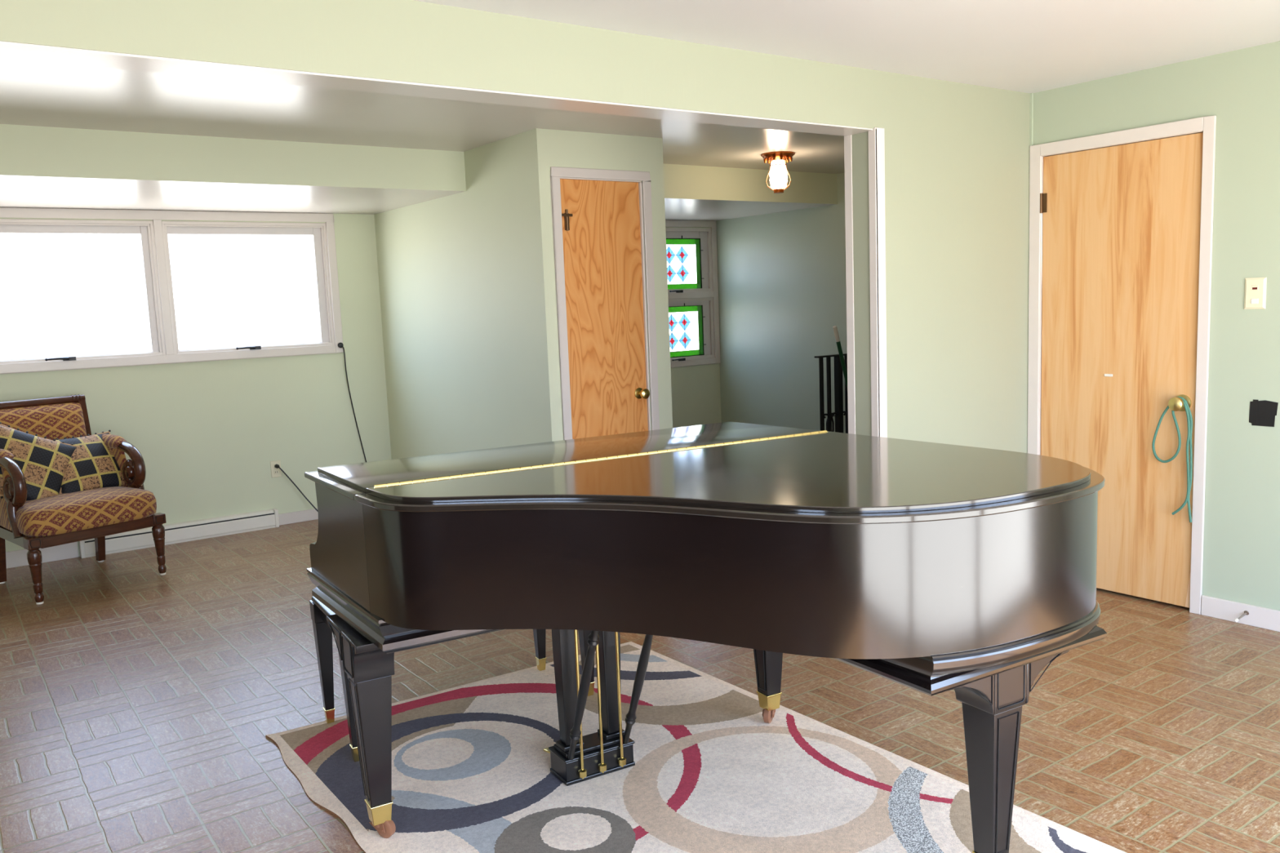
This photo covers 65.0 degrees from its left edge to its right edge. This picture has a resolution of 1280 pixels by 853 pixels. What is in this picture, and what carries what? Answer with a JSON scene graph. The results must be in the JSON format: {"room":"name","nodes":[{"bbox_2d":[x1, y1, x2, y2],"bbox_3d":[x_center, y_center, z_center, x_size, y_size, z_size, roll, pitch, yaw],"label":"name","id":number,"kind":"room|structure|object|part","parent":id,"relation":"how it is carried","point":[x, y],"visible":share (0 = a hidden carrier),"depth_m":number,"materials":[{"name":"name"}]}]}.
{"room":"music room","nodes":[
{"label":"music room","id":0,"kind":"room"},
{"bbox_2d":[0,213,721,556],"bbox_3d":[-2.467,-0.559,6.972,8.000,2.474,0.100,-7,9,-35],"label":"wall","id":1,"kind":"structure","parent":0,"point":[207,435],"depth_m":6.88,"materials":[{"name":"green paint"}]},
{"bbox_2d":[5,508,318,568],"bbox_3d":[-3.682,0.789,6.143,4.595,0.100,0.016,-7,9,-35],"label":"baseboard","id":2,"kind":"structure","parent":1,"relation":"attached to","point":[16,558],"depth_m":6.21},
{"bbox_2d":[0,207,343,373],"bbox_3d":[-3.087,-0.890,6.446,2.335,0.974,0.148,-7,9,-35],"label":"window","id":3,"kind":"structure","parent":1,"relation":"in","point":[153,234],"depth_m":6.46,"materials":[{"name":"white wood"}]},
{"bbox_3d":[-3.555,-0.825,6.151,1.075,0.821,0.045,-7,9,-35],"label":"sash","id":4,"kind":"part","parent":3,"relation":"part of","materials":[{"name":"white glass"}]},
{"bbox_3d":[-2.637,-0.942,6.809,1.024,0.817,0.045,-7,9,-35],"label":"sash","id":5,"kind":"part","parent":3,"relation":"part of","materials":[{"name":"white glass"}]},
{"bbox_2d":[337,342,366,462],"bbox_3d":[-1.998,0.017,7.202,0.207,1.245,0.156,-7,9,-35],"label":"hanging cable","id":6,"kind":"object","parent":3,"relation":"hanging from","point":[340,344],"visible":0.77,"depth_m":7.21,"materials":[{"name":"black plastic"}]},
{"bbox_2d":[78,508,279,558],"bbox_3d":[-2.996,0.693,6.599,1.209,0.124,0.069,-7,9,-35],"label":"baseboard heater","id":7,"kind":"object","parent":1,"relation":"attached to","point":[180,532],"visible":0.82,"depth_m":6.60,"materials":[{"name":"white metal"}]},
{"bbox_2d":[270,460,281,477],"bbox_3d":[-2.517,0.294,6.949,0.069,0.115,0.009,-7,9,-35],"label":"wall outlet","id":8,"kind":"object","parent":1,"relation":"attached to","point":[275,473],"visible":1,"depth_m":6.94,"materials":[{"name":"beige plastic"}]},
{"bbox_2d":[274,463,318,511],"bbox_3d":[-1.961,0.457,6.925,1.086,0.433,0.252,0,7,15],"label":"power cord","id":9,"kind":"object","parent":8,"relation":"attached to","point":[277,466],"visible":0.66,"depth_m":6.96,"materials":[{"name":"black plastic"}]},
{"bbox_2d":[665,219,720,367],"bbox_3d":[0.245,-1.162,8.847,1.121,1.288,0.148,-7,9,-35],"label":"window","id":10,"kind":"structure","parent":1,"relation":"in","point":[707,296],"depth_m":9.06,"materials":[{"name":"white wood"}]},
{"bbox_2d":[666,235,703,288],"bbox_3d":[0.210,-1.431,8.795,0.886,0.476,0.013,-7,9,-35],"label":"stained glass panel","id":11,"kind":"object","parent":10,"relation":"attached to","point":[682,255],"visible":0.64,"depth_m":8.92,"materials":[{"name":"multicoloured glass"}]},
{"bbox_2d":[668,302,706,357],"bbox_3d":[0.234,-0.842,8.867,0.886,0.476,0.013,-7,9,-35],"label":"stained glass panel","id":12,"kind":"object","parent":10,"relation":"attached to","point":[684,322],"visible":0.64,"depth_m":8.99,"materials":[{"name":"multicoloured glass"}]},
{"bbox_3d":[0.216,-1.459,8.834,0.953,0.539,0.050,-7,9,-35],"label":"sash","id":13,"kind":"part","parent":10,"relation":"part of","materials":[{"name":"multicoloured glass"}]},
{"bbox_3d":[0.240,-0.856,8.909,0.953,0.527,0.050,-7,9,-35],"label":"sash","id":14,"kind":"part","parent":10,"relation":"part of","materials":[{"name":"multicoloured glass"}]},
{"bbox_2d":[0,124,837,221],"bbox_3d":[-2.044,-1.512,6.210,7.800,0.232,1.480,-7,9,-35],"label":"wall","id":15,"kind":"structure","parent":0,"point":[41,166],"depth_m":5.58,"materials":[{"name":"green paint"}]},
{"bbox_2d":[0,57,844,173],"bbox_3d":[-1.331,-1.583,5.202,8.000,0.100,4.131,-7,9,-35],"label":"ceiling","id":16,"kind":"structure","parent":0,"point":[33,93],"depth_m":4.79,"materials":[{"name":"paint"}]},
{"bbox_2d":[760,151,795,193],"bbox_3d":[0.914,-1.671,6.636,0.224,0.254,0.224,-7,9,-35],"label":"ceiling light","id":17,"kind":"object","parent":16,"relation":"attached to","point":[778,179],"visible":1,"depth_m":6.59,"materials":[{"name":"glass"}]},
{"bbox_3d":[0.914,-1.663,6.637,0.120,0.180,0.120,-7,9,-35],"label":"lamp shade","id":18,"kind":"part","parent":17,"relation":"part of","materials":[{"name":"white glass"}]},
{"bbox_2d":[373,130,544,459],"bbox_3d":[-1.179,-0.496,6.453,0.080,2.374,2.258,-7,9,-35],"label":"wall","id":19,"kind":"structure","parent":0,"point":[457,272],"depth_m":6.20,"materials":[{"name":"green paint"}]},
{"bbox_2d":[0,0,1029,453],"bbox_3d":[-0.062,-0.173,3.595,8.100,2.546,0.163,-7,9,-35],"label":"wall","id":20,"kind":"structure","parent":0,"point":[957,154],"depth_m":4.07,"materials":[{"name":"green paint"}]},
{"bbox_2d":[0,40,872,136],"bbox_3d":[-1.145,-0.968,2.731,5.112,0.008,0.155,-7,9,-35],"label":"trim","id":21,"kind":"structure","parent":20,"relation":"attached to","point":[8,50],"depth_m":2.97,"materials":[{"name":"paint"}]},
{"bbox_2d":[844,134,855,434],"bbox_3d":[0.925,-0.194,4.396,0.009,2.112,0.041,-7,9,-35],"label":"trim","id":22,"kind":"structure","parent":20,"relation":"attached to","point":[847,140],"depth_m":4.34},
{"bbox_2d":[867,128,879,436],"bbox_3d":[1.002,-0.183,4.282,0.012,2.112,0.038,-7,9,-35],"label":"trim","id":23,"kind":"structure","parent":20,"relation":"attached to","point":[873,182],"depth_m":4.22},
{"bbox_2d":[874,127,887,437],"bbox_3d":[1.030,-0.186,4.285,0.057,2.116,0.010,-7,9,-35],"label":"trim","id":24,"kind":"structure","parent":20,"relation":"attached to","point":[881,249],"depth_m":4.23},
{"bbox_2d":[528,128,672,442],"bbox_3d":[-0.184,-0.397,5.736,0.838,2.474,0.080,-7,9,-35],"label":"wall","id":25,"kind":"structure","parent":0,"point":[548,148],"depth_m":5.52,"materials":[{"name":"green paint"}]},
{"bbox_2d":[550,166,659,439],"bbox_3d":[-0.173,-0.344,5.699,0.664,2.178,0.142,-7,9,-35],"label":"door","id":26,"kind":"structure","parent":25,"relation":"in","point":[598,216],"depth_m":5.65,"materials":[{"name":"brown wood"}]},
{"bbox_3d":[0.016,-0.190,5.811,0.064,0.064,0.078,-7,9,-35],"label":"knob","id":27,"kind":"part","parent":26,"relation":"part of","materials":[{"name":"gold metal"}]},
{"bbox_2d":[0,519,1279,852],"bbox_3d":[-0.133,1.014,3.994,8.000,0.100,7.880,-7,9,-35],"label":"floor","id":28,"kind":"structure","parent":0,"point":[139,705],"depth_m":3.59,"materials":[{"name":"wood"}]},
{"bbox_2d":[0,394,166,604],"bbox_3d":[-3.236,0.364,5.668,0.822,1.024,0.719,3,9,38],"label":"armchair","id":29,"kind":"object","parent":28,"relation":"on","point":[97,513],"visible":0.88,"depth_m":5.54,"materials":[{"name":"fabric"}]},
{"bbox_3d":[-3.616,0.716,5.676,0.094,0.337,0.052,3,9,38],"label":"leg","id":30,"kind":"part","parent":29,"relation":"part of","materials":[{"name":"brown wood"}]},
{"bbox_3d":[-3.477,0.369,5.473,0.400,0.360,0.041,4,10,43],"label":"arm panel","id":31,"kind":"part","parent":29,"relation":"part of","materials":[{"name":"brown fabric"}]},
{"bbox_3d":[-3.446,0.285,5.426,0.562,0.288,0.068,3,9,38],"label":"arm","id":32,"kind":"part","parent":29,"relation":"part of","materials":[{"name":"brown wood"}]},
{"bbox_3d":[-3.148,0.748,5.237,0.068,0.344,0.068,3,9,38],"label":"leg","id":33,"kind":"part","parent":29,"relation":"part of","materials":[{"name":"brown wood"}]},
{"bbox_2d":[0,422,82,501],"bbox_3d":[-3.390,0.223,5.530,0.601,0.542,0.264,-7,9,-35],"label":"throw pillow","id":34,"kind":"object","parent":29,"relation":"on","point":[43,463],"visible":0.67,"depth_m":5.52,"materials":[{"name":"multicoloured fabric"}]},
{"bbox_2d":[0,402,86,439],"bbox_3d":[-3.460,0.199,5.822,0.180,0.627,0.550,3,9,38],"label":"chair backrest","id":35,"kind":"object","parent":29,"relation":"on","point":[51,420],"depth_m":5.84,"materials":[{"name":"brown fabric"}]},
{"bbox_3d":[-3.498,0.176,5.848,0.172,0.674,0.611,3,9,38],"label":"frame","id":36,"kind":"part","parent":29,"relation":"part of","materials":[{"name":"brown wood"}]},
{"bbox_3d":[-3.192,0.556,5.662,0.677,0.060,0.690,3,9,38],"label":"seat rail","id":37,"kind":"part","parent":29,"relation":"part of","materials":[{"name":"brown wood"}]},
{"bbox_3d":[-3.165,0.448,5.623,0.648,0.162,0.686,3,9,38],"label":"seat","id":38,"kind":"part","parent":29,"relation":"part of","materials":[{"name":"brown fabric"}]},
{"bbox_2d":[49,430,124,493],"bbox_3d":[-3.192,0.222,5.797,0.256,0.343,0.461,2,8,32],"label":"throw pillow","id":39,"kind":"object","parent":29,"relation":"on","point":[93,464],"visible":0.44,"depth_m":5.75,"materials":[{"name":"multicoloured fabric"}]},
{"bbox_3d":[-3.278,0.651,6.097,0.094,0.337,0.052,3,9,38],"label":"leg","id":40,"kind":"part","parent":29,"relation":"part of","materials":[{"name":"brown wood"}]},
{"bbox_3d":[-3.103,0.297,5.939,0.400,0.360,0.041,2,8,33],"label":"arm panel","id":41,"kind":"part","parent":29,"relation":"part of","materials":[{"name":"brown fabric"}]},
{"bbox_3d":[-3.063,0.211,5.903,0.562,0.288,0.068,3,9,38],"label":"arm","id":42,"kind":"part","parent":29,"relation":"part of","materials":[{"name":"brown wood"}]},
{"bbox_3d":[-2.745,0.670,5.741,0.068,0.344,0.068,3,9,38],"label":"leg","id":43,"kind":"part","parent":29,"relation":"part of","materials":[{"name":"brown wood"}]},
{"bbox_2d":[265,641,1125,852],"bbox_3d":[0.028,1.083,2.912,1.547,0.013,2.456,-7,9,-35],"label":"area rug","id":44,"kind":"object","parent":28,"relation":"on","point":[471,773],"visible":0.84,"depth_m":3.00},
{"bbox_2d":[309,595,595,762],"bbox_3d":[-0.647,0.789,3.588,0.928,0.462,0.428,-7,8,-31],"label":"piano bench","id":45,"kind":"object","parent":44,"relation":"on","point":[322,632],"visible":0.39,"depth_m":3.50,"materials":[{"name":"black paint"}]},
{"bbox_3d":[-1.105,0.802,3.521,0.062,0.393,0.062,-6,8,-30],"label":"leg","id":46,"kind":"part","parent":45,"relation":"part of","materials":[{"name":"black paint"}]},
{"bbox_3d":[-0.666,0.570,3.568,0.921,0.022,0.387,-7,8,-33],"label":"seat","id":47,"kind":"part","parent":45,"relation":"part of","materials":[{"name":"black paint"}]},
{"bbox_3d":[-0.920,0.833,3.209,0.062,0.393,0.062,-6,8,-30],"label":"leg","id":48,"kind":"part","parent":45,"relation":"part of","materials":[{"name":"black paint"}]},
{"bbox_3d":[-0.400,0.721,3.948,0.062,0.393,0.062,-6,8,-30],"label":"leg","id":49,"kind":"part","parent":45,"relation":"part of","materials":[{"name":"black paint"}]},
{"bbox_3d":[-0.197,0.747,3.674,0.062,0.393,0.062,-6,8,-30],"label":"leg","id":50,"kind":"part","parent":45,"relation":"part of","materials":[{"name":"black paint"}]},
{"bbox_2d":[304,421,1106,852],"bbox_3d":[0.117,0.594,2.733,1.542,0.997,1.782,-7,9,-35],"label":"grand piano","id":51,"kind":"object","parent":44,"relation":"on","point":[931,569],"visible":1,"depth_m":2.32,"materials":[{"name":"paint"}]},
{"bbox_3d":[-0.844,0.593,2.780,0.003,0.077,0.126,-6,8,-30],"label":"bracket panel","id":52,"kind":"part","parent":51,"relation":"part of","materials":[{"name":"black wood"}]},
{"bbox_3d":[-0.779,0.611,2.673,0.003,0.097,0.090,-6,8,-30],"label":"panel moulding","id":53,"kind":"part","parent":51,"relation":"part of","materials":[{"name":"black wood"}]},
{"bbox_3d":[-0.744,0.610,2.610,0.003,0.076,0.018,-6,8,-30],"label":"bracket panel","id":54,"kind":"part","parent":51,"relation":"part of","materials":[{"name":"black wood"}]},
{"bbox_3d":[-0.757,0.848,2.709,0.021,0.334,0.071,-6,8,-30],"label":"panel moulding","id":55,"kind":"part","parent":51,"relation":"part of","materials":[{"name":"black wood"}]},
{"bbox_3d":[-0.725,0.789,2.723,0.108,0.480,0.108,-6,8,-30],"label":"leg","id":56,"kind":"part","parent":51,"relation":"part of","materials":[{"name":"black paint"}]},
{"bbox_3d":[-0.223,0.734,3.034,0.068,0.486,0.062,-6,8,-30],"label":"lyre post","id":57,"kind":"part","parent":51,"relation":"part of","materials":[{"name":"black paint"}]},
{"bbox_3d":[-0.159,0.073,3.053,1.505,0.013,0.459,-6,8,-29],"label":"lid panel","id":58,"kind":"part","parent":51,"relation":"part of","materials":[{"name":"paint"}]},
{"bbox_3d":[-0.187,0.724,2.978,0.025,0.672,0.034,-7,9,-35],"label":"pedal rod","id":59,"kind":"part","parent":51,"relation":"part of","materials":[{"name":"gold metal"}]},
{"bbox_3d":[-0.129,0.717,3.012,0.025,0.672,0.034,-7,9,-35],"label":"pedal rod","id":60,"kind":"part","parent":51,"relation":"part of","materials":[{"name":"gold metal"}]},
{"bbox_3d":[-0.099,0.720,3.106,0.068,0.486,0.062,-6,8,-30],"label":"lyre post","id":61,"kind":"part","parent":51,"relation":"part of","materials":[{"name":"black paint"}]},
{"bbox_3d":[-0.070,0.711,3.046,0.025,0.672,0.034,-7,9,-35],"label":"pedal rod","id":62,"kind":"part","parent":51,"relation":"part of","materials":[{"name":"gold metal"}]},
{"bbox_3d":[0.249,0.134,2.431,1.567,0.013,1.049,-6,8,-28],"label":"lid panel","id":63,"kind":"part","parent":51,"relation":"part of","materials":[{"name":"paint"}]},
{"bbox_3d":[0.266,0.145,2.454,1.534,0.016,1.228,-7,9,-35],"label":"lid","id":64,"kind":"part","parent":51,"relation":"part of","materials":[{"name":"paint"}]},
{"bbox_3d":[0.396,0.721,3.361,0.021,0.334,0.071,-6,8,-30],"label":"panel moulding","id":65,"kind":"part","parent":51,"relation":"part of","materials":[{"name":"black wood"}]},
{"bbox_3d":[0.428,0.662,3.374,0.108,0.480,0.108,-6,8,-30],"label":"leg","id":66,"kind":"part","parent":51,"relation":"part of","materials":[{"name":"black paint"}]},
{"bbox_3d":[0.734,0.592,2.215,0.126,0.077,0.003,-6,8,-30],"label":"bracket panel","id":67,"kind":"part","parent":51,"relation":"part of","materials":[{"name":"black wood"}]},
{"bbox_3d":[0.830,0.451,2.397,0.742,0.048,0.419,-7,9,-35],"label":"tail moulding","id":68,"kind":"part","parent":51,"relation":"part of","materials":[{"name":"paint"}]},
{"bbox_3d":[0.822,0.769,2.349,0.108,0.488,0.108,-6,8,-30],"label":"leg","id":69,"kind":"part","parent":51,"relation":"part of","materials":[{"name":"black paint"}]},
{"bbox_3d":[0.845,0.828,2.321,0.070,0.342,0.021,-6,8,-30],"label":"panel moulding","id":70,"kind":"part","parent":51,"relation":"part of","materials":[{"name":"black wood"}]},
{"bbox_3d":[0.842,0.587,2.279,0.090,0.097,0.003,-6,8,-30],"label":"panel moulding","id":71,"kind":"part","parent":51,"relation":"part of","materials":[{"name":"black wood"}]},
{"bbox_3d":[0.951,0.567,2.341,0.126,0.077,0.003,-6,8,-30],"label":"bracket panel","id":72,"kind":"part","parent":51,"relation":"part of","materials":[{"name":"black wood"}]},
{"bbox_2d":[813,353,848,433],"bbox_3d":[1.566,-0.052,7.587,0.640,0.997,0.044,-7,9,-35],"label":"stair railing","id":73,"kind":"object","parent":28,"relation":"on","point":[838,388],"visible":0.34,"depth_m":7.47,"materials":[{"name":"black metal"}]},
{"bbox_3d":[1.547,-0.540,7.527,0.640,0.012,0.044,-7,9,-35],"label":"rail","id":74,"kind":"part","parent":73,"relation":"part of","materials":[{"name":"black metal"}]},
{"bbox_3d":[1.494,-0.039,7.535,0.044,0.990,0.044,-7,9,-35],"label":"newel post","id":75,"kind":"part","parent":73,"relation":"part of","materials":[{"name":"black metal"}]},
{"bbox_2d":[832,325,847,388],"bbox_3d":[1.599,-0.153,7.502,0.420,1.215,0.060,-7,9,-35],"label":"handrail","id":76,"kind":"object","parent":28,"relation":"on","point":[834,327],"visible":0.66,"depth_m":7.36,"materials":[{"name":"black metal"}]},
{"bbox_3d":[1.571,-0.210,7.476,0.292,0.874,0.030,-7,9,-35],"label":"handle","id":77,"kind":"part","parent":76,"relation":"part of","materials":[{"name":"green plastic"}]},
{"bbox_2d":[715,173,847,433],"bbox_3d":[1.942,-0.763,7.600,0.100,2.374,4.031,-7,9,-35],"label":"wall","id":78,"kind":"structure","parent":0,"point":[781,276],"depth_m":8.53,"materials":[{"name":"green paint"}]},
{"bbox_2d":[413,0,1279,93],"bbox_3d":[0.389,-1.166,1.504,6.413,0.100,3.586,-7,9,-35],"label":"ceiling","id":79,"kind":"structure","parent":0,"point":[1022,46],"depth_m":3.52,"materials":[{"name":"beige paint"}]},
{"bbox_2d":[1032,40,1279,610],"bbox_3d":[2.998,-0.282,3.488,0.120,2.546,3.586,-7,9,-35],"label":"wall","id":80,"kind":"structure","parent":0,"point":[1241,87],"depth_m":4.13,"materials":[{"name":"green paint"}]},
{"bbox_2d":[1026,93,1033,453],"bbox_3d":[1.896,-0.412,4.890,0.011,2.346,0.012,-7,9,-35],"label":"trim","id":81,"kind":"structure","parent":80,"relation":"attached to","point":[1031,95],"depth_m":4.77,"materials":[{"name":"green paint"}]},
{"bbox_2d":[1027,115,1216,614],"bbox_3d":[2.141,-0.259,4.564,0.124,2.105,0.840,-7,9,-35],"label":"door","id":82,"kind":"structure","parent":80,"relation":"in","point":[1121,222],"depth_m":4.51,"materials":[{"name":"brown wood"}]},
{"bbox_2d":[1151,396,1192,522],"bbox_3d":[2.312,0.139,4.364,0.017,0.542,0.180,-7,9,-35],"label":"rope","id":83,"kind":"object","parent":82,"relation":"hanging from","point":[1189,419],"visible":0.98,"depth_m":4.32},
{"bbox_3d":[2.312,-0.098,4.314,0.078,0.072,0.072,-7,9,-35],"label":"knob","id":84,"kind":"part","parent":82,"relation":"part of","materials":[{"name":"gold metal"}]},
{"bbox_2d":[1200,595,1279,631],"bbox_3d":[3.207,0.873,3.287,0.014,0.087,2.640,-7,9,-35],"label":"baseboard","id":85,"kind":"structure","parent":80,"relation":"attached to","point":[1215,607],"depth_m":4.21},
{"bbox_2d":[1234,610,1248,622],"bbox_3d":[2.501,0.791,4.181,0.083,0.038,0.020,-6,8,-27],"label":"door stop","id":86,"kind":"object","parent":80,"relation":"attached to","point":[1246,612],"visible":1,"depth_m":4.18,"materials":[{"name":"metal"}]},
{"bbox_3d":[2.508,0.787,4.184,0.067,0.032,0.020,-6,8,-27],"label":"rod","id":87,"kind":"part","parent":86,"relation":"part of","materials":[{"name":"metal"}]},
{"bbox_2d":[1244,277,1266,309],"bbox_3d":[2.480,-0.537,4.053,0.011,0.126,0.080,-7,9,-35],"label":"light switch","id":88,"kind":"object","parent":80,"relation":"attached to","point":[1255,294],"visible":1,"depth_m":4.05,"materials":[{"name":"beige plastic"}]},
{"bbox_3d":[2.477,-0.558,4.048,0.002,0.022,0.026,-7,9,-35],"label":"rocker plate","id":89,"kind":"part","parent":88,"relation":"part of","materials":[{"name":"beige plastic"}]},
{"bbox_2d":[1248,399,1278,426],"bbox_3d":[2.529,-0.054,4.077,0.002,0.107,0.106,-7,9,-35],"label":"tape patch","id":90,"kind":"object","parent":80,"relation":"attached to","point":[1262,413],"visible":1,"depth_m":4.08,"materials":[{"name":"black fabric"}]}
]}

